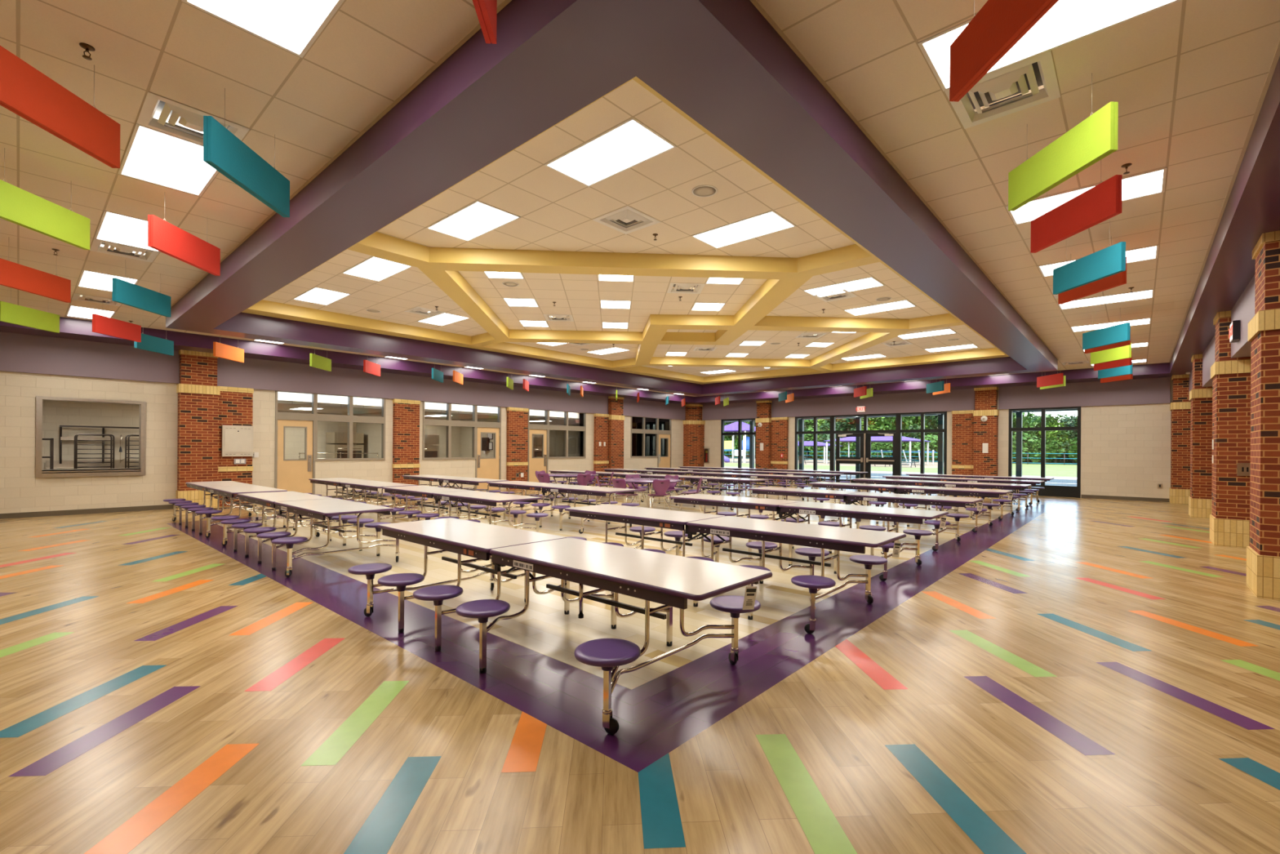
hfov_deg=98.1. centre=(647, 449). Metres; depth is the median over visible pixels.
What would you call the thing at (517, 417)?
brick pilaster
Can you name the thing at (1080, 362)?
ceiling vent
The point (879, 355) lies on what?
recessed light
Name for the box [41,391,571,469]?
windows
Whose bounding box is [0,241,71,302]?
panel
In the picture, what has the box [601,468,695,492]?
table
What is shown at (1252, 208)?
trim
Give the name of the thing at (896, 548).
paper tag
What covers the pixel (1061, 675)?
floor
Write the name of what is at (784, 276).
trim
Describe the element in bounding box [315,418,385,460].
window
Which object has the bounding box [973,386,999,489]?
brick column
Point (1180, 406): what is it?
brick column
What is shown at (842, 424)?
tree
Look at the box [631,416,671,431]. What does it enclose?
window
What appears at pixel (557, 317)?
ceiling vent
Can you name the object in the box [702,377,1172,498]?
wall
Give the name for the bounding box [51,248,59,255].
sprinkler head
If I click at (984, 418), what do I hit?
wall sensor
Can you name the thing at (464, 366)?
recessed light
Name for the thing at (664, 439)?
door
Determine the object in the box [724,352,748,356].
recessed light
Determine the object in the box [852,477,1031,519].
table
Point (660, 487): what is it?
plastic chair
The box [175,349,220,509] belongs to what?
brick column
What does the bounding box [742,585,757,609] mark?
paper tag
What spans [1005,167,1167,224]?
recessed light
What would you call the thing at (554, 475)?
round table
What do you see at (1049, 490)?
window
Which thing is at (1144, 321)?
recessed light
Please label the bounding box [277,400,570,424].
ceiling
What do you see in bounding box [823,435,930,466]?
shade canopy
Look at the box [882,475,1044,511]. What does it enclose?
table
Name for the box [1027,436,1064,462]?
tree
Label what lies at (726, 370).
recessed light
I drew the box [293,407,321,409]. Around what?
diffuser
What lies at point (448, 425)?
window
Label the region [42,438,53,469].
shelf unit
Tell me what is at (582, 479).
plastic chair
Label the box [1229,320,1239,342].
exit sign
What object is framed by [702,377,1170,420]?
trim
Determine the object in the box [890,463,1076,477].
grass
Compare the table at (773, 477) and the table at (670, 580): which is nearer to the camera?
the table at (670, 580)
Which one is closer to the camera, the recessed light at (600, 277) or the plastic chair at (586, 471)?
the recessed light at (600, 277)
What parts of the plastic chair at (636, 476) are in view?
backrest, seat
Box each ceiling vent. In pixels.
[71,293,121,306]
[89,239,159,262]
[136,92,249,145]
[404,306,445,316]
[543,314,573,321]
[568,342,592,346]
[592,205,660,234]
[666,283,705,293]
[693,346,717,351]
[795,333,826,337]
[813,288,857,302]
[883,340,912,346]
[944,50,1060,128]
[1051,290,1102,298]
[1061,360,1089,364]
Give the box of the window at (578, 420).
[528,408,586,427]
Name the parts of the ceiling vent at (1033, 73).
plate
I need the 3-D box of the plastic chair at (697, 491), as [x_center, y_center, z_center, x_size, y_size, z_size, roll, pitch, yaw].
[1.019,1.056,13.062,0.540,0.806,0.461,0,0,8]
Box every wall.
[0,370,684,513]
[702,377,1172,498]
[1188,273,1255,400]
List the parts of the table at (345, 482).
leg frame, leg frame, leg frame, leg frame, stool seat, leg frame, leg frame, stool seat, stool seat, stool seat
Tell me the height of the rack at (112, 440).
1.735 m
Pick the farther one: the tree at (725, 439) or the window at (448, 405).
the tree at (725, 439)
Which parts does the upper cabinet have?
panel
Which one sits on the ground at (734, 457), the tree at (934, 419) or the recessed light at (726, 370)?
the tree at (934, 419)
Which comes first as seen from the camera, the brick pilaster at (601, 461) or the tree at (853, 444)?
the brick pilaster at (601, 461)
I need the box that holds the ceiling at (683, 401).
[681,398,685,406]
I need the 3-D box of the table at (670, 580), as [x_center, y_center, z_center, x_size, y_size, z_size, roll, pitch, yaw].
[-0.901,1.087,4.271,3.744,0.735,1.548,0,0,41]
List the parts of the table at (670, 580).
stool seat, stool post, stool seat, stool post, leg frame, stool seat, stool post, leg frame, stool seat, stool post, stool post, leg frame, stool post, leg frame, stool post, stool seat, stool post, stool post, leg frame, stool post, leg frame, stool post, stool seat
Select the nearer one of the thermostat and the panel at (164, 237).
the panel at (164, 237)
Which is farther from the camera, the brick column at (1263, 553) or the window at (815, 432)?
the window at (815, 432)
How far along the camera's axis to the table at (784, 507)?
7.19 m
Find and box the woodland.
[724,448,1076,462]
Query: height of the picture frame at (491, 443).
0.300 m
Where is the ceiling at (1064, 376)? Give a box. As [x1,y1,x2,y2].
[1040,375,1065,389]
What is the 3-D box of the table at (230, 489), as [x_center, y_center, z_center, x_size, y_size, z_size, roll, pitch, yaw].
[-7.689,1.042,10.257,3.744,0.735,1.548,0,0,41]
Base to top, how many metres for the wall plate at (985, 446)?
0.340 m
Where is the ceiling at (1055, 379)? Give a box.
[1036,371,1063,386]
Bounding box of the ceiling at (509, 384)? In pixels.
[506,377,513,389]
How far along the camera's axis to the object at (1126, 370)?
14.02 m
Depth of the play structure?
65.92 m
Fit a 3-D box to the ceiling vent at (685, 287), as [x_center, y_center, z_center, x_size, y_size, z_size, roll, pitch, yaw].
[0.666,-2.889,9.799,0.606,0.104,0.606,0,0,-4]
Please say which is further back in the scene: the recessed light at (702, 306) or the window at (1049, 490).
the window at (1049, 490)
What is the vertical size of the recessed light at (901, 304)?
0.036 m
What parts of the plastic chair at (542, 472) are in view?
backrest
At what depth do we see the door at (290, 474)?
14.81 m
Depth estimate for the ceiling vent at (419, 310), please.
11.63 m
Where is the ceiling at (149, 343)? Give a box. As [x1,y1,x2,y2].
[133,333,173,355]
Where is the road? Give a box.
[724,471,1076,485]
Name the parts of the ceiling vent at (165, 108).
plate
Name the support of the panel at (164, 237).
hanging from the ceiling at (1187, 78)
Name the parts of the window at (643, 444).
pane, pane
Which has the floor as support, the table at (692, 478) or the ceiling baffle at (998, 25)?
the table at (692, 478)
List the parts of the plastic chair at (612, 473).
backrest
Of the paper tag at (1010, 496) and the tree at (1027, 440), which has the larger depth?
the tree at (1027, 440)
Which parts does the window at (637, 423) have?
pane, pane, pane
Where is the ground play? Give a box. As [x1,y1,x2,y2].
[724,457,937,468]
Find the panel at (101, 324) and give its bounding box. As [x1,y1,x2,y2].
[92,313,141,342]
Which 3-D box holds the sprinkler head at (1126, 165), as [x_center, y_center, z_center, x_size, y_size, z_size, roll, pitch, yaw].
[4.210,-2.465,4.885,0.072,0.071,0.072,0,0,41]
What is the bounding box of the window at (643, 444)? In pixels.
[630,431,657,457]
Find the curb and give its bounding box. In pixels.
[724,466,1076,479]
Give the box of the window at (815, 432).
[794,415,831,484]
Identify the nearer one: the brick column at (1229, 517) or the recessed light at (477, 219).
the recessed light at (477, 219)
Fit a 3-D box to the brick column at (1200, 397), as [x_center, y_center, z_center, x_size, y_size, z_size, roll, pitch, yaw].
[12.886,-0.300,12.595,0.844,3.690,0.724,0,0,41]
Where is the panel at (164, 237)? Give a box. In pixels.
[147,206,220,275]
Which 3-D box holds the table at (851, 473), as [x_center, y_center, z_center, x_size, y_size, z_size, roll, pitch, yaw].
[5.913,1.131,20.028,3.744,0.735,1.548,0,0,41]
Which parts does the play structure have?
play panel, post, play panel, post, post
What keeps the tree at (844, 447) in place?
on the ground at (734, 457)
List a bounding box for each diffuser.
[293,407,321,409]
[424,414,446,416]
[520,320,547,326]
[739,341,765,345]
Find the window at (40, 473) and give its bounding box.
[35,395,146,477]
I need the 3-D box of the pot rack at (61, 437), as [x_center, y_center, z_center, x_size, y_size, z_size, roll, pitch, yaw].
[-14.081,-0.117,14.845,0.070,0.970,2.271,0,0,41]
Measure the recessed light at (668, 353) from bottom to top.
0.036 m
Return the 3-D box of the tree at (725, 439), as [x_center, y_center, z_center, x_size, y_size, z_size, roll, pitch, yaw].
[14.951,-0.189,101.161,4.226,3.873,4.920,0,0,-33]
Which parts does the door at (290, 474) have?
handle plate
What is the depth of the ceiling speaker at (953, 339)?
14.06 m
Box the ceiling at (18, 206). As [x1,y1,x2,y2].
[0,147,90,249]
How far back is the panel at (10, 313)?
9.01 m
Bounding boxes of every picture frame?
[487,433,493,439]
[488,441,493,449]
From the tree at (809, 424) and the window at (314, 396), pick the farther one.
the tree at (809, 424)
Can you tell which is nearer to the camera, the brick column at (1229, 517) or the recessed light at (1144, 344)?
the brick column at (1229, 517)
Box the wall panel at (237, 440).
[221,425,253,456]
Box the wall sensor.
[981,415,987,421]
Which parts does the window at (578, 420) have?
pane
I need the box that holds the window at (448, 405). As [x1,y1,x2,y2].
[422,400,501,424]
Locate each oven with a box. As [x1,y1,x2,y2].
[325,431,364,457]
[424,434,439,457]
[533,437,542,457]
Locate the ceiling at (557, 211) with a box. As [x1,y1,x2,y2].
[263,79,995,377]
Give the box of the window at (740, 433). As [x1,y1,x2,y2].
[720,417,755,477]
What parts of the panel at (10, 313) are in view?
panel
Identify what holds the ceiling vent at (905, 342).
in the ceiling at (557, 211)
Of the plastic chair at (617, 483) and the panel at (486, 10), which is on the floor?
the plastic chair at (617, 483)
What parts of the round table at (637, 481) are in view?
leg, leg, leg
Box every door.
[274,417,315,494]
[475,425,501,489]
[527,426,548,482]
[657,432,671,475]
[835,433,863,483]
[866,432,895,484]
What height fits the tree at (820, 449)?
3.598 m
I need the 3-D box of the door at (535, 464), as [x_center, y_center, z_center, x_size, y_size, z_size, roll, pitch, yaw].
[-4.147,0.313,20.816,0.189,2.240,0.930,0,0,41]
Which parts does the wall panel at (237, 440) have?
door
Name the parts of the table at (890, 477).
stool seat, leg frame, stool seat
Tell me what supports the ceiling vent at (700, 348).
in the ceiling at (557, 211)
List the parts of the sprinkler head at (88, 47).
frame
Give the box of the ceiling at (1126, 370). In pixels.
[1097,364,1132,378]
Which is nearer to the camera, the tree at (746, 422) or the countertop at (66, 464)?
the countertop at (66, 464)
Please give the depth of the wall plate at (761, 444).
25.08 m
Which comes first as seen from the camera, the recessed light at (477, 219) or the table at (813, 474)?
the recessed light at (477, 219)
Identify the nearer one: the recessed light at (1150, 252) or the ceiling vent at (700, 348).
the recessed light at (1150, 252)
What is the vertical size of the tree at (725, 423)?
9.656 m
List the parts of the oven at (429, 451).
door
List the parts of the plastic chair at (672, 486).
backrest, seat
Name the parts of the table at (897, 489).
stool seat, leg frame, stool seat, stool seat, leg frame, stool seat, leg frame, stool seat, leg frame, stool post, stool seat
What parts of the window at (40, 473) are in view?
sill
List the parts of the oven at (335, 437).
door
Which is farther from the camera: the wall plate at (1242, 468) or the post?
the post
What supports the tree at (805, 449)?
on the ground at (734, 457)
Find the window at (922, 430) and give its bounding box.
[897,411,946,487]
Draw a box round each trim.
[0,56,1279,404]
[0,331,685,419]
[62,0,1279,396]
[241,76,1008,384]
[275,413,671,433]
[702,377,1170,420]
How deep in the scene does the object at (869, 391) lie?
19.92 m
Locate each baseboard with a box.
[0,483,577,519]
[788,481,1169,502]
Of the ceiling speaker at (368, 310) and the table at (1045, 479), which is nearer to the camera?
the ceiling speaker at (368, 310)
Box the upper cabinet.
[703,448,709,462]
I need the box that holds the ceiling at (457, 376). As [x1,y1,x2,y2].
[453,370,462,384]
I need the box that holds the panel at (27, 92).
[0,45,119,168]
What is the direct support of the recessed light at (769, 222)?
in the ceiling at (557, 211)
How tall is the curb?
0.100 m
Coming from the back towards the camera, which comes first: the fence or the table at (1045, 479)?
the fence
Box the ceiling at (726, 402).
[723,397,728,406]
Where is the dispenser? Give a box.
[481,437,489,453]
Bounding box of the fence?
[724,450,1077,464]
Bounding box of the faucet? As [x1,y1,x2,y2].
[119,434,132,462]
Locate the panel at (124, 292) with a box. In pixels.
[111,265,170,316]
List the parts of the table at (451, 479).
leg frame, leg frame, leg frame, leg frame, stool seat, stool seat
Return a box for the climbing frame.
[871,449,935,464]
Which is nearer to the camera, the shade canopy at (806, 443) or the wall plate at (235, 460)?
the wall plate at (235, 460)
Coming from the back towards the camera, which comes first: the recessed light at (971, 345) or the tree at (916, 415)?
the tree at (916, 415)
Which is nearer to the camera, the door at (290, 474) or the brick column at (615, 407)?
the door at (290, 474)
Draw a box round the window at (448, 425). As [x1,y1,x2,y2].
[422,422,475,459]
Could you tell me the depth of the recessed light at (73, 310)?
10.52 m
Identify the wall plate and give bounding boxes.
[233,458,245,463]
[760,443,763,450]
[982,443,988,453]
[1157,483,1162,488]
[1236,462,1250,475]
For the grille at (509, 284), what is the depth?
9.61 m
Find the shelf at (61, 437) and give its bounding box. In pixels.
[60,436,138,440]
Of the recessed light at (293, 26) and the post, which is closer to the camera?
the recessed light at (293, 26)
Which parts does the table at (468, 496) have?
stool post, stool post, stool seat, stool seat, leg frame, leg frame, stool seat, stool seat, leg frame, stool seat, stool seat, leg frame, stool seat, leg frame, stool seat, stool post, leg frame, stool seat, stool post, stool seat, stool post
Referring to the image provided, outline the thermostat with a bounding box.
[253,452,258,457]
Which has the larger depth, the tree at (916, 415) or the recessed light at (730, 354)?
the tree at (916, 415)
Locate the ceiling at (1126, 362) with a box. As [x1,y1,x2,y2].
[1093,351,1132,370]
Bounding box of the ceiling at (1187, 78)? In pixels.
[0,0,1279,396]
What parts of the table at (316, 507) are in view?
stool seat, stool post, stool seat, stool post, stool seat, stool post, stool seat, stool post, leg frame, stool seat, stool post, leg frame, stool seat, stool post, leg frame, leg frame, leg frame, stool post, leg frame, stool seat, stool post, stool seat, stool post, stool seat, stool post, stool post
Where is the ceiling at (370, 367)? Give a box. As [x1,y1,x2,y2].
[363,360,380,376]
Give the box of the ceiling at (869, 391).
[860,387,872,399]
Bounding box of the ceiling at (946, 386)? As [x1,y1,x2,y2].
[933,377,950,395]
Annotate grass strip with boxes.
[724,462,930,471]
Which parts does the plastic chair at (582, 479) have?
backrest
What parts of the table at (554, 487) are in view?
stool post, leg frame, stool seat, stool post, leg frame, stool seat, stool post, leg frame, leg frame, stool seat, stool post, stool seat, leg frame, stool post, stool seat, leg frame, stool seat, stool seat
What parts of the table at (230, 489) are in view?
stool seat, stool post, stool seat, stool post, stool post, stool seat, stool seat, stool post, stool seat, stool post, stool seat, stool post, leg frame, leg frame, leg frame, leg frame, leg frame, leg frame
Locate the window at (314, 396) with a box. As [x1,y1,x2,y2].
[275,390,385,418]
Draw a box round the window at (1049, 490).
[1008,406,1080,497]
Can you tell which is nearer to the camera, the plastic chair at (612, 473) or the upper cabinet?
the plastic chair at (612, 473)
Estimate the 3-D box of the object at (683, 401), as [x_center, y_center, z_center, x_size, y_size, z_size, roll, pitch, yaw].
[1.568,-2.217,24.572,0.050,0.600,0.915,0,0,-4]
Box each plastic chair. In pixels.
[534,470,555,498]
[537,472,560,503]
[570,473,592,504]
[575,470,597,498]
[594,471,613,501]
[595,475,617,504]
[612,478,638,506]
[624,474,647,506]
[647,479,671,510]
[655,474,679,508]
[679,476,702,512]
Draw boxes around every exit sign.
[856,405,865,412]
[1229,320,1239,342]
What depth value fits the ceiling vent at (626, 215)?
6.91 m
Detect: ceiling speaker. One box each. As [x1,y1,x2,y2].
[366,309,381,312]
[502,281,519,286]
[691,184,717,197]
[875,297,891,301]
[946,337,959,340]
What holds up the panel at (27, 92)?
hanging from the ceiling at (1187, 78)
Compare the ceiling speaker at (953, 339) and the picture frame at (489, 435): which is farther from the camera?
the picture frame at (489, 435)
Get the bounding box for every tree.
[724,422,737,440]
[724,437,736,457]
[733,438,749,458]
[735,421,755,457]
[798,419,826,459]
[798,438,807,458]
[805,438,830,458]
[813,418,840,441]
[817,417,863,450]
[827,436,854,457]
[849,442,871,457]
[861,417,893,443]
[871,441,893,457]
[875,415,919,444]
[891,435,919,460]
[902,415,918,436]
[906,414,944,439]
[906,415,937,461]
[912,433,937,462]
[1012,412,1040,462]
[1012,431,1040,461]
[1026,413,1067,462]
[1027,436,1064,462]
[1038,420,1071,462]
[1057,413,1077,455]
[1060,417,1075,463]
[1066,436,1077,462]
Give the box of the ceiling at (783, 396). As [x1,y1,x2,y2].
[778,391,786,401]
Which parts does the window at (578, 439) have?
pane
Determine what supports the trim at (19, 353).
attached to the wall at (20, 491)
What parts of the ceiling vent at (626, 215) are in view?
plate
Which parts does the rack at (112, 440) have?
slide rail, slide rail, slide rail, slide rail, slide rail, slide rail, slide rail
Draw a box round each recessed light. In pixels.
[66,305,115,319]
[76,269,139,291]
[93,210,159,252]
[117,123,218,196]
[181,0,344,57]
[253,339,284,344]
[291,407,324,410]
[293,286,351,305]
[342,256,413,281]
[384,355,407,359]
[417,312,470,325]
[424,414,446,417]
[426,200,520,241]
[463,366,484,368]
[483,271,524,279]
[502,297,538,306]
[518,320,549,327]
[529,420,552,422]
[536,342,568,346]
[543,116,676,186]
[586,346,629,355]
[597,274,634,281]
[600,299,631,308]
[601,321,628,328]
[665,351,687,355]
[690,302,725,311]
[691,209,796,248]
[701,368,736,373]
[705,277,744,284]
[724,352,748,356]
[738,340,766,346]
[784,354,810,357]
[803,276,884,297]
[804,342,834,346]
[831,331,856,333]
[840,353,886,360]
[844,299,915,315]
[897,328,956,339]
[917,0,1181,91]
[924,343,977,351]
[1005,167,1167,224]
[1037,244,1159,276]
[1057,288,1154,309]
[1070,317,1151,332]
[1081,342,1148,351]
[1089,359,1146,365]
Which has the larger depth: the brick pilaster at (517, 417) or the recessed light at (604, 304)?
the brick pilaster at (517, 417)
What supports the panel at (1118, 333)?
hanging from the ceiling at (1187, 78)
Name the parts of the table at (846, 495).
leg frame, leg frame, leg frame, stool post, leg frame, leg frame, stool post, stool seat, leg frame, stool post, stool seat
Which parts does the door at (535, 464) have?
handle plate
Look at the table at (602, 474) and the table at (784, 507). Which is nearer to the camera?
the table at (784, 507)
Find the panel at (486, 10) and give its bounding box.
[472,0,497,44]
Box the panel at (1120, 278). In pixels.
[1057,240,1126,304]
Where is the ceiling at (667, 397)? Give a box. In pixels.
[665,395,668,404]
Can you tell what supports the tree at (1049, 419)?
on the ground at (734, 457)
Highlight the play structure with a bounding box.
[724,435,755,462]
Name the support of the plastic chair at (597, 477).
on the floor
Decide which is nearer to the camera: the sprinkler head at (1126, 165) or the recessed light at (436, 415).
the sprinkler head at (1126, 165)
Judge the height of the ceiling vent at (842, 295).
0.104 m
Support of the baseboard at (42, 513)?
attached to the wall at (20, 491)
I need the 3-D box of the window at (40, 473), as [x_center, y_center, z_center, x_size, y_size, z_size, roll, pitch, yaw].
[-12.033,-0.254,12.037,0.405,1.670,1.665,0,0,41]
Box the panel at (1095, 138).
[1008,72,1118,211]
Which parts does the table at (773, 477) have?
stool seat, leg frame, stool seat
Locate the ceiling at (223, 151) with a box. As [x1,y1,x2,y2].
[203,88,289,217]
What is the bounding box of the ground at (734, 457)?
[733,457,1076,464]
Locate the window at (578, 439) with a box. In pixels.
[548,427,586,457]
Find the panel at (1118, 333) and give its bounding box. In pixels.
[1082,322,1130,349]
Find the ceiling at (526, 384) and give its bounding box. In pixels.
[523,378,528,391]
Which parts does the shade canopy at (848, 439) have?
post, post, post, post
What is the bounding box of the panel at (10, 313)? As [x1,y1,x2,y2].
[0,287,59,333]
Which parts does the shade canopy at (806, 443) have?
post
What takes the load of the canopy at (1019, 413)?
on the ground walk
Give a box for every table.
[163,480,295,537]
[210,491,399,577]
[306,477,427,524]
[347,517,772,734]
[377,485,548,532]
[397,474,514,513]
[484,480,639,533]
[548,470,647,498]
[548,473,595,498]
[564,503,906,633]
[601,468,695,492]
[623,478,681,507]
[637,474,768,510]
[644,466,732,490]
[669,493,948,581]
[678,466,764,488]
[691,471,812,500]
[730,470,843,497]
[747,486,983,551]
[760,468,867,491]
[808,481,1013,532]
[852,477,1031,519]
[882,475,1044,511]
[901,458,919,467]
[906,473,1053,505]
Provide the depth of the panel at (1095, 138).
3.88 m
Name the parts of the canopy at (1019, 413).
post, post, post, post, post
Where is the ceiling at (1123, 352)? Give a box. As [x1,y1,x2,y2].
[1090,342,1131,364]
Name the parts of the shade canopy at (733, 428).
post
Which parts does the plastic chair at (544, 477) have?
backrest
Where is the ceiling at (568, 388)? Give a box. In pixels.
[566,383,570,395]
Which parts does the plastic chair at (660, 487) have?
seat, seat frame, backrest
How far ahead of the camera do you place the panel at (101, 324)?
9.80 m
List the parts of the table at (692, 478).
leg frame, leg frame, leg frame, stool seat, leg frame, stool seat, leg frame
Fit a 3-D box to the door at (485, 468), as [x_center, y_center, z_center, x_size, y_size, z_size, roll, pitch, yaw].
[-5.549,0.304,19.226,0.189,2.240,0.990,0,0,41]
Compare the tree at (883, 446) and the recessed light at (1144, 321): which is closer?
the recessed light at (1144, 321)
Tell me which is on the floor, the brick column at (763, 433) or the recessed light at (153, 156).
the brick column at (763, 433)
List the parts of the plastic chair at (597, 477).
backrest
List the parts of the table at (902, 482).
stool seat, leg frame, stool seat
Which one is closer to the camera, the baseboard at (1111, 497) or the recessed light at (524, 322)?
the recessed light at (524, 322)
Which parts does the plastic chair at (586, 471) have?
backrest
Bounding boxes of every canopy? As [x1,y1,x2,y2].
[724,408,1077,478]
[724,422,755,462]
[798,440,841,462]
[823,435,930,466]
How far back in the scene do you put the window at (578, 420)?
22.04 m
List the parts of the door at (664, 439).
pane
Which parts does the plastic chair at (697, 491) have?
seat, backrest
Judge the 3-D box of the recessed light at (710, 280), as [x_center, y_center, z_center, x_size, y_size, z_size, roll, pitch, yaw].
[1.298,-2.849,9.215,0.606,0.036,0.606,0,0,-4]
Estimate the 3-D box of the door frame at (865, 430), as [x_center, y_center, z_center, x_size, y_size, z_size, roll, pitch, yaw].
[8.726,0.042,22.394,2.640,2.950,0.140,0,0,41]
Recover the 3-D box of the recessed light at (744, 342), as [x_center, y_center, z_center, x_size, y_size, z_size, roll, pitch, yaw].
[2.781,-2.839,14.799,0.606,0.036,0.606,0,0,-4]
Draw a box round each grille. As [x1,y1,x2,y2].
[503,282,517,286]
[693,186,715,195]
[876,297,890,301]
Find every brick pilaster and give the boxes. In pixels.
[217,386,253,506]
[391,398,420,495]
[506,407,528,489]
[593,413,608,484]
[770,417,788,483]
[951,409,974,488]
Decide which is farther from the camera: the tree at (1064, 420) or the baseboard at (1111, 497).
the tree at (1064, 420)
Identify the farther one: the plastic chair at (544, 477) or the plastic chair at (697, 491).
the plastic chair at (544, 477)
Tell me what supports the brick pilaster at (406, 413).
attached to the wall at (20, 491)
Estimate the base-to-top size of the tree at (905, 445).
3.968 m
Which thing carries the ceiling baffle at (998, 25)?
hanging from the ceiling at (1187, 78)
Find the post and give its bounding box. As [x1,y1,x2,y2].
[863,433,866,478]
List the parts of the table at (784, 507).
leg frame, stool seat, leg frame, stool post, stool seat, leg frame, stool post, stool seat, leg frame, stool seat, stool post, leg frame, stool seat, stool post, stool seat, leg frame, stool seat, stool post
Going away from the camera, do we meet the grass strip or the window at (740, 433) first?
the window at (740, 433)
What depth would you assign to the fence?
75.23 m
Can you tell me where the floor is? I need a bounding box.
[0,480,1279,853]
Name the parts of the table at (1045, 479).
stool seat, leg frame, stool seat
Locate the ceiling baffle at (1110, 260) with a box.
[1053,220,1125,294]
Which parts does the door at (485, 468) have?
handle plate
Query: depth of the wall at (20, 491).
12.62 m
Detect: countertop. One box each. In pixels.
[45,434,138,469]
[298,452,377,458]
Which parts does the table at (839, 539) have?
stool seat, stool seat, leg frame, stool seat, stool seat, leg frame, stool seat, stool post, leg frame, stool seat, stool post, stool seat, leg frame, stool post, stool seat, stool post, stool seat, leg frame, stool post, stool seat, stool post, stool seat, leg frame, stool post, stool seat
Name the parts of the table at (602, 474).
leg frame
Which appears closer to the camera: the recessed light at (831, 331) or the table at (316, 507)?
the table at (316, 507)
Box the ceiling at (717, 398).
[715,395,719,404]
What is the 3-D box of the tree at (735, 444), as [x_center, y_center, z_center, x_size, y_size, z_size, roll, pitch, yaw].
[16.942,-0.078,98.776,4.657,3.667,4.001,0,0,7]
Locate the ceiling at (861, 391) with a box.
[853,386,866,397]
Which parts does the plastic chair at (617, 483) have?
backrest, seat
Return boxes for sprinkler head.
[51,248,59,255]
[79,42,95,60]
[1120,163,1132,174]
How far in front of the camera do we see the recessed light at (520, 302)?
10.81 m
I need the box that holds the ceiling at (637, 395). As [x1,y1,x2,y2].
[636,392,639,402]
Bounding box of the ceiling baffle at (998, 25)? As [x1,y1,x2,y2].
[949,0,1058,102]
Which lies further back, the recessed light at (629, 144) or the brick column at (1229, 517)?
the brick column at (1229, 517)
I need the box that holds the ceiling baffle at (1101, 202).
[1030,168,1122,253]
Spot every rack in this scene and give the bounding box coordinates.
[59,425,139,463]
[74,433,115,468]
[124,434,138,467]
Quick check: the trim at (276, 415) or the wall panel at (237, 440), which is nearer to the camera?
the wall panel at (237, 440)
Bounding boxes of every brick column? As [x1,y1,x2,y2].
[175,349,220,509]
[608,395,624,479]
[683,404,705,475]
[755,400,772,481]
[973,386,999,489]
[1169,373,1191,504]
[1188,354,1212,518]
[1209,310,1250,547]
[1246,230,1279,599]
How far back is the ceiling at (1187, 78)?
4.12 m
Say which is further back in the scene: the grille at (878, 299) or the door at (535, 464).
the door at (535, 464)
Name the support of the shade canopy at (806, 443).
on the ground play
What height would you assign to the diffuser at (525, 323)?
0.021 m
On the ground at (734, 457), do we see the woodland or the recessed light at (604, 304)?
the woodland
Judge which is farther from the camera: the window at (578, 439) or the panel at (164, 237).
the window at (578, 439)
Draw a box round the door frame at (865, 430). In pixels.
[831,413,897,484]
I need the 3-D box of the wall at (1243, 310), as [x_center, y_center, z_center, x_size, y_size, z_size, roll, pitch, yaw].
[6.923,-1.817,5.683,0.680,0.755,26.350,0,0,41]
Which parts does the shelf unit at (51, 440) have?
post, post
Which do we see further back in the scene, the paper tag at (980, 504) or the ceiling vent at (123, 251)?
the paper tag at (980, 504)
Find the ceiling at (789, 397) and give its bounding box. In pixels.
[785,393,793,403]
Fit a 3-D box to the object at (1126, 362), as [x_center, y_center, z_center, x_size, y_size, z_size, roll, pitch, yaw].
[10.591,-2.158,12.669,0.050,0.600,0.915,0,0,-4]
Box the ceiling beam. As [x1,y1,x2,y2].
[165,0,1057,395]
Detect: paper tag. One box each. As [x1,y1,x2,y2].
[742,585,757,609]
[892,541,901,557]
[939,516,946,528]
[977,502,982,511]
[1007,493,1013,500]
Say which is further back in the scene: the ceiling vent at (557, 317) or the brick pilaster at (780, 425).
the brick pilaster at (780, 425)

